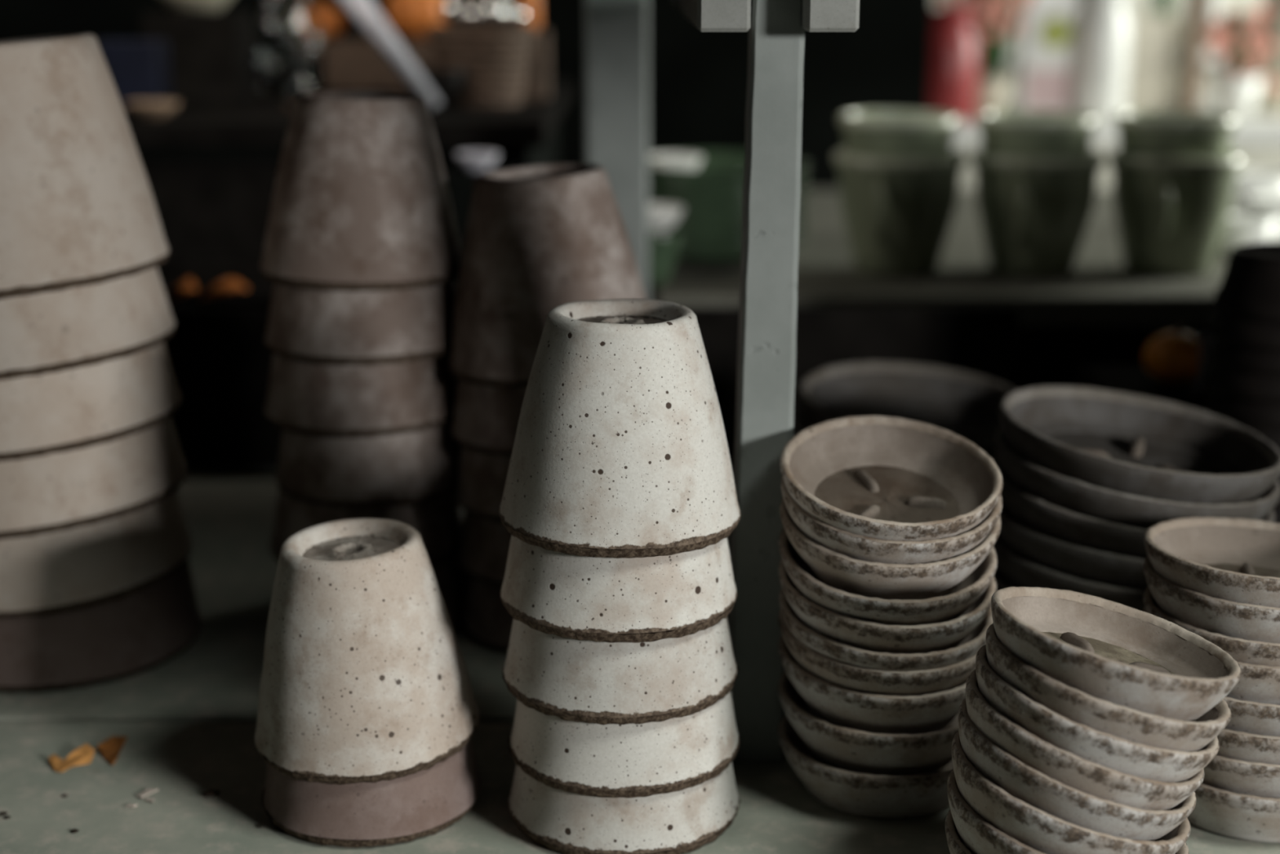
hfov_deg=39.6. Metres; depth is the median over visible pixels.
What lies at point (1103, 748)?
saucer
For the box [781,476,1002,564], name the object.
saucer
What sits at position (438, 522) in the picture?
clay pot
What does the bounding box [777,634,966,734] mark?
saucer
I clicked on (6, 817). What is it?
crumb
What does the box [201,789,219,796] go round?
crumb
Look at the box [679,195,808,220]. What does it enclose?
plate
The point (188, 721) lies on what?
shelving rack
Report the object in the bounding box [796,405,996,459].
saucer
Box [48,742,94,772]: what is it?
dry leaf
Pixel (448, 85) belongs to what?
bowl
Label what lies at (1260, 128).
table
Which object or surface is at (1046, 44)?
paper packet
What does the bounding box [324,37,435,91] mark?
flower pot
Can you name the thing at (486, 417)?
clay pot
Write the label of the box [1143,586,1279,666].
saucer
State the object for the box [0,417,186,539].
clay pot
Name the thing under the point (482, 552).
clay pot
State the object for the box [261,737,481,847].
clay pot
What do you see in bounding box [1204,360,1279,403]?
nursery pot
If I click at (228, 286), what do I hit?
dry leaf
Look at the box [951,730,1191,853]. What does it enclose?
saucer
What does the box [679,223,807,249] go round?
plate
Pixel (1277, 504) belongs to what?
nursery pot
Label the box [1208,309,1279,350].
nursery pot
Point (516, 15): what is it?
bauble
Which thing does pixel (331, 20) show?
pumpkin
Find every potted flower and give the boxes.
[938,0,1032,117]
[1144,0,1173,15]
[1204,0,1279,116]
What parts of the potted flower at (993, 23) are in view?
pot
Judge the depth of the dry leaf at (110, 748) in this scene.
1.16 m
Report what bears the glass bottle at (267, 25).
on the countertop at (211, 171)
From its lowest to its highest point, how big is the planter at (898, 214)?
0.146 m
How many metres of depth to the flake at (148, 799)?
1.09 m
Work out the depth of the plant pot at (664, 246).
2.07 m
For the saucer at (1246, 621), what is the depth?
1.00 m
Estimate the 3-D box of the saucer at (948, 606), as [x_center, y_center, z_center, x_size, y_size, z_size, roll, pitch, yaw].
[0.148,0.087,1.068,0.129,0.056,0.130,9,17,31]
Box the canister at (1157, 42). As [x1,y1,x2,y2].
[1126,15,1185,111]
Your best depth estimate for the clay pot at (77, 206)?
1.20 m
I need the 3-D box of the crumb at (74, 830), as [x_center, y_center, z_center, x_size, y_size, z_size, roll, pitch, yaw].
[-0.336,0.239,1.054,0.006,0.002,0.004,0,14,0]
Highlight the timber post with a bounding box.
[584,0,648,298]
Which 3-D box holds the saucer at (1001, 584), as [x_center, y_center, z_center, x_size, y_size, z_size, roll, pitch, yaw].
[0.336,0.122,1.250,0.192,0.054,0.194,1,15,2]
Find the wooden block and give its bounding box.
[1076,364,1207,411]
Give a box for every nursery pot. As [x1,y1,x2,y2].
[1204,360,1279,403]
[1205,387,1279,428]
[1207,410,1279,450]
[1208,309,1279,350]
[1209,337,1279,376]
[1213,241,1279,323]
[1272,506,1279,523]
[1275,480,1279,506]
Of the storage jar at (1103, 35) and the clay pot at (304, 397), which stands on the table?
the storage jar at (1103, 35)
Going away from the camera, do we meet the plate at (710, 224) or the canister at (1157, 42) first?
the plate at (710, 224)
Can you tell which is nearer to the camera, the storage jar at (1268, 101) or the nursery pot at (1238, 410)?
the nursery pot at (1238, 410)
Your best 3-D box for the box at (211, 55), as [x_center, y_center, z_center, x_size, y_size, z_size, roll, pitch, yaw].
[-0.571,-0.479,2.304,0.120,0.115,0.100,0,14,0]
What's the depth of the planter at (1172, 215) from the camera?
2.11 m
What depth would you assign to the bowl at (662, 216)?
2.06 m
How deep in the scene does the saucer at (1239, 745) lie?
1.01 m
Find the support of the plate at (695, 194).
on the plate at (691, 204)
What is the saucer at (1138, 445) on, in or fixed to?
on the saucer at (1071, 495)
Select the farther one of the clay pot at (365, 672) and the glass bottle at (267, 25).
the glass bottle at (267, 25)
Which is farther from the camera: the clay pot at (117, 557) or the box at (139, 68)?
the box at (139, 68)
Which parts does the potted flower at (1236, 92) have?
pot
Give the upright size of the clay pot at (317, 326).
0.135 m
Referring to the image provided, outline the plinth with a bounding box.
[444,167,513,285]
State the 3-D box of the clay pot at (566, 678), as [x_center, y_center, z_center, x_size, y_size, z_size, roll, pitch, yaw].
[-0.012,0.090,1.045,0.140,0.126,0.140,8,17,28]
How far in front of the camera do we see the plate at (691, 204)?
2.15 m
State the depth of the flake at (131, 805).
1.08 m
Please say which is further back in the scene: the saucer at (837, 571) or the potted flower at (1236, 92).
the potted flower at (1236, 92)
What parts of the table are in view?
leg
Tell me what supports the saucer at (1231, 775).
on the saucer at (1224, 812)
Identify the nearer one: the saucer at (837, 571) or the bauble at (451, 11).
the saucer at (837, 571)
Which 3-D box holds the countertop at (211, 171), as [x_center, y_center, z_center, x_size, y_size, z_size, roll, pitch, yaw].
[-0.680,0.144,2.573,1.140,1.225,0.790,0,14,0]
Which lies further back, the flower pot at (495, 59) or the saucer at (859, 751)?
the flower pot at (495, 59)
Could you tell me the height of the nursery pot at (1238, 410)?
0.052 m
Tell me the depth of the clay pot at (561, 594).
0.99 m
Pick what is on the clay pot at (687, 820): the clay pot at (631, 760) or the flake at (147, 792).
the clay pot at (631, 760)
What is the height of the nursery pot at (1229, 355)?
0.052 m
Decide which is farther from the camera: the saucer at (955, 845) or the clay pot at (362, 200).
the clay pot at (362, 200)
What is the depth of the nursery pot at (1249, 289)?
1.45 m
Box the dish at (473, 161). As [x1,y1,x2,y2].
[456,151,498,172]
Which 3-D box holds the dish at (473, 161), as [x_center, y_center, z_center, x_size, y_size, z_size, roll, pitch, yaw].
[-0.182,-0.297,1.989,0.048,0.020,0.048,0,14,0]
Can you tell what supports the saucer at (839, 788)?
on the shelving rack
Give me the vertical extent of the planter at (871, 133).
0.146 m
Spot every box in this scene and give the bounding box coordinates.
[97,39,171,113]
[140,11,255,105]
[520,29,550,100]
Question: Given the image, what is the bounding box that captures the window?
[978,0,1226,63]
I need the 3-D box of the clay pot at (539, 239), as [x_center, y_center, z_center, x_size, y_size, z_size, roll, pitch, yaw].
[-0.065,-0.117,1.323,0.160,0.153,0.160,6,16,22]
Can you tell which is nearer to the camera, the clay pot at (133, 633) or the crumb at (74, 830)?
the crumb at (74, 830)
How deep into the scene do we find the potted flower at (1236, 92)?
3.63 m
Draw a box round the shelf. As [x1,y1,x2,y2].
[655,189,1229,390]
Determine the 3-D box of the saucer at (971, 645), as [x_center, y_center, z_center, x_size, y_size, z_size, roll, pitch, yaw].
[0.149,0.122,1.080,0.130,0.051,0.129,-4,15,-17]
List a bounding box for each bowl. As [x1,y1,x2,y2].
[162,0,229,12]
[410,66,467,109]
[648,153,702,169]
[648,203,684,232]
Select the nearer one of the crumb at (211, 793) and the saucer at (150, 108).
the crumb at (211, 793)
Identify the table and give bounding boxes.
[952,95,1279,151]
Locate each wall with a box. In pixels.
[0,0,933,299]
[933,0,1279,189]
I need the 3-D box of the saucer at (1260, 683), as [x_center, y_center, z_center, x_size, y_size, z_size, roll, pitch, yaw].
[0.365,0.135,1.060,0.130,0.040,0.131,11,18,37]
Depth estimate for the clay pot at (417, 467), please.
1.32 m
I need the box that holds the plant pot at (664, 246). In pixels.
[648,227,682,284]
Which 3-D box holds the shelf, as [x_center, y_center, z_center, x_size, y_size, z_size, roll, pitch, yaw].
[1.110,0.226,2.636,2.180,1.035,1.010,0,14,0]
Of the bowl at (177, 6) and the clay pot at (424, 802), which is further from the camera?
the bowl at (177, 6)
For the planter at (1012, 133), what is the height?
0.146 m
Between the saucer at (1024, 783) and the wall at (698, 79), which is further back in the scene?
the wall at (698, 79)
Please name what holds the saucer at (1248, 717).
on the saucer at (1239, 745)
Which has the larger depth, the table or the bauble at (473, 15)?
the table
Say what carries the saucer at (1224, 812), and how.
on the shelving rack
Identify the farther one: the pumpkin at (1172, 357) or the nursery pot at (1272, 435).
the pumpkin at (1172, 357)
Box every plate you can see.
[648,151,808,180]
[648,167,808,190]
[648,176,808,199]
[648,186,808,209]
[671,204,808,230]
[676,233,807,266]
[678,214,807,239]
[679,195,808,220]
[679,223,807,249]
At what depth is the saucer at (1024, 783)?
0.89 m
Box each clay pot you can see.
[0,33,169,299]
[0,266,175,380]
[0,342,182,461]
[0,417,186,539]
[0,489,192,618]
[0,558,201,692]
[253,518,479,784]
[259,88,462,291]
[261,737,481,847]
[264,279,457,364]
[264,348,457,437]
[269,486,462,566]
[275,420,461,508]
[447,164,645,387]
[450,377,526,456]
[453,444,511,522]
[456,510,511,586]
[460,575,513,652]
[498,298,741,558]
[499,535,737,642]
[502,617,738,724]
[507,691,740,798]
[507,762,740,853]
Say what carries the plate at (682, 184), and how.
on the plate at (695, 194)
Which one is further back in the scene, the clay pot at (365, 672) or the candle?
the candle
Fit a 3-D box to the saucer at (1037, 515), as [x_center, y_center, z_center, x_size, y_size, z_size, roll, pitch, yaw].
[0.339,0.060,1.235,0.192,0.062,0.193,-2,15,-7]
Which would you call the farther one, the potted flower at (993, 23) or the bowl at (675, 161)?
the potted flower at (993, 23)
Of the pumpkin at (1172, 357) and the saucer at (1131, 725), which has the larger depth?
the pumpkin at (1172, 357)
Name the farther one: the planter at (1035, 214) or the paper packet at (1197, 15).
the paper packet at (1197, 15)
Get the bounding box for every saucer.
[124,99,180,118]
[777,609,976,696]
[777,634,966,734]
[777,670,958,775]
[777,714,953,818]
[778,528,997,625]
[778,558,996,653]
[778,586,993,671]
[779,415,1003,541]
[779,497,1000,599]
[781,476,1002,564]
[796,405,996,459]
[797,361,1014,453]
[945,808,972,853]
[946,768,1189,853]
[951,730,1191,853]
[958,697,1195,841]
[965,669,1204,809]
[975,644,1219,782]
[986,622,1231,751]
[991,586,1241,721]
[993,456,1275,559]
[993,537,1145,611]
[993,569,1012,590]
[994,426,1279,529]
[997,385,1279,504]
[998,506,1148,591]
[1142,555,1279,643]
[1142,607,1279,705]
[1143,516,1279,607]
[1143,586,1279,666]
[1187,783,1279,842]
[1201,755,1279,798]
[1216,728,1279,764]
[1223,696,1279,736]
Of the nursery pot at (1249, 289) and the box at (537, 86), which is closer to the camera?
the nursery pot at (1249, 289)
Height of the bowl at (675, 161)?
0.030 m
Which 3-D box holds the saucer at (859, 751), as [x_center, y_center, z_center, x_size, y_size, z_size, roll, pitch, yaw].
[0.150,0.178,1.100,0.130,0.041,0.130,12,19,38]
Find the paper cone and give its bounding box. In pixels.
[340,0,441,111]
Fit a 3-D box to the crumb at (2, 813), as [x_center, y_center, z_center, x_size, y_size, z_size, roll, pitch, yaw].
[-0.386,0.234,1.076,0.005,0.002,0.004,0,14,0]
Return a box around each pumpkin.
[308,0,344,39]
[384,0,448,39]
[1142,323,1200,385]
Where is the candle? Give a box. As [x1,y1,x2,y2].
[519,0,540,30]
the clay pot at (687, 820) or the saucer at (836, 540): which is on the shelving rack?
the clay pot at (687, 820)
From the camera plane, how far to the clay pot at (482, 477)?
1.31 m
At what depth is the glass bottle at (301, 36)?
2.19 m
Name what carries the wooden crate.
on the floor
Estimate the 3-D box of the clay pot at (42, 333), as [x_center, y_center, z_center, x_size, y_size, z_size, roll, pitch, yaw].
[-0.443,-0.133,1.275,0.206,0.180,0.208,4,15,14]
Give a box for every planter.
[833,149,967,277]
[838,109,959,158]
[969,148,1106,277]
[975,109,1098,158]
[1106,148,1244,277]
[1113,109,1239,158]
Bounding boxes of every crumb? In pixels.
[0,811,7,815]
[2,815,10,819]
[70,828,79,832]
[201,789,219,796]
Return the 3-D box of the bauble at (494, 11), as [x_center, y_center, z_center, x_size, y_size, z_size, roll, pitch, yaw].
[-0.183,-0.515,2.211,0.034,0.034,0.034,0,14,0]
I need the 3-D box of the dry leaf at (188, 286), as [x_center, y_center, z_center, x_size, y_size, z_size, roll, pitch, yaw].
[-0.470,-0.141,1.833,0.026,0.018,0.039,8,16,27]
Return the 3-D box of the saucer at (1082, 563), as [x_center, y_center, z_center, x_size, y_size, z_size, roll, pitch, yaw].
[0.338,0.081,1.240,0.193,0.059,0.193,7,16,26]
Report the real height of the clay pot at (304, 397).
0.136 m
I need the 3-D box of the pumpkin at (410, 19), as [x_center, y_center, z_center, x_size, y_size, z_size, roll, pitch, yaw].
[-0.317,-0.601,2.551,0.095,0.101,0.100,0,14,0]
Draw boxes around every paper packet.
[1014,0,1080,111]
[1180,0,1208,111]
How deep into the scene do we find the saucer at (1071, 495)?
1.15 m
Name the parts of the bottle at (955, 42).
lid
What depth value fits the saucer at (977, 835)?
0.92 m
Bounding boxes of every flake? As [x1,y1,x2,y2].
[124,803,137,807]
[136,788,158,798]
[143,797,154,802]
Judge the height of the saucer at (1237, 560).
0.042 m
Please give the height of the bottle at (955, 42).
0.234 m
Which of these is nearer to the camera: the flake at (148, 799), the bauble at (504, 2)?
the flake at (148, 799)
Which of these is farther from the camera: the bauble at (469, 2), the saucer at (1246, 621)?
the bauble at (469, 2)
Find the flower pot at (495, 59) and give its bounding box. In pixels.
[425,23,535,107]
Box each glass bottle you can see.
[252,0,286,98]
[280,0,325,109]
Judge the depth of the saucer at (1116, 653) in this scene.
0.93 m
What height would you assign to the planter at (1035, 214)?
0.146 m
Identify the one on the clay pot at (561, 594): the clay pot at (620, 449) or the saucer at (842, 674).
the clay pot at (620, 449)
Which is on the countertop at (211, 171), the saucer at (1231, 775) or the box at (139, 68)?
the box at (139, 68)
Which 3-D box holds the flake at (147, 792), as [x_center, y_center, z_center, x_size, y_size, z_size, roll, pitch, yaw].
[-0.306,0.227,1.102,0.006,0.001,0.015,8,17,29]
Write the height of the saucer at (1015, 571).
0.056 m
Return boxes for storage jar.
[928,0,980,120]
[1071,0,1132,118]
[1252,0,1279,114]
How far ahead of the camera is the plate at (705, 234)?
2.16 m
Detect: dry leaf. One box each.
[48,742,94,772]
[97,735,127,765]
[170,278,197,299]
[200,278,248,299]
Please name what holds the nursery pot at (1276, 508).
on the nursery pot
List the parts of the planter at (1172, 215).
handle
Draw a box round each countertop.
[125,80,570,306]
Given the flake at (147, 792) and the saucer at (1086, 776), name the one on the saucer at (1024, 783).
the saucer at (1086, 776)
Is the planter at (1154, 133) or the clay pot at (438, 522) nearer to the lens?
the clay pot at (438, 522)
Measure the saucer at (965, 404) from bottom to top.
0.059 m
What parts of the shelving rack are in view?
rail, post, rail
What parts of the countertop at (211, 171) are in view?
door, door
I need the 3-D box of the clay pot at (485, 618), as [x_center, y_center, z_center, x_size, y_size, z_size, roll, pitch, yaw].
[-0.061,0.082,1.375,0.160,0.146,0.160,2,15,8]
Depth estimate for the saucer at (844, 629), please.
1.02 m
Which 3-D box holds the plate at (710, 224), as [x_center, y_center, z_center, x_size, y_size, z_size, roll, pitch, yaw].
[0.097,-0.263,2.256,0.230,0.030,0.230,0,14,0]
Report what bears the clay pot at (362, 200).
on the clay pot at (317, 326)
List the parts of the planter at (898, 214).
handle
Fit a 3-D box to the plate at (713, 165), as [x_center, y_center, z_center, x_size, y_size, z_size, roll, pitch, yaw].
[0.097,-0.321,2.241,0.230,0.030,0.230,0,14,0]
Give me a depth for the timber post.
1.85 m
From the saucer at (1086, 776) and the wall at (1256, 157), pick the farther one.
the wall at (1256, 157)
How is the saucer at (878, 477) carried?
on the saucer at (836, 540)
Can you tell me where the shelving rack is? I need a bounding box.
[0,0,1279,853]
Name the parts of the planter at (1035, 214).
handle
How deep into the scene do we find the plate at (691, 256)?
2.17 m
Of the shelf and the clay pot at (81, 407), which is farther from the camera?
the shelf
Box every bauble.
[440,0,468,25]
[462,4,484,26]
[464,0,475,5]
[480,0,506,26]
[498,0,510,4]
[505,4,526,26]
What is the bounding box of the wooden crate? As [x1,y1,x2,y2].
[160,262,274,306]
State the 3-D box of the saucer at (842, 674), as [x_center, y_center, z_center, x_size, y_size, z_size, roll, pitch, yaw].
[0.149,0.135,1.085,0.130,0.047,0.130,-12,19,-39]

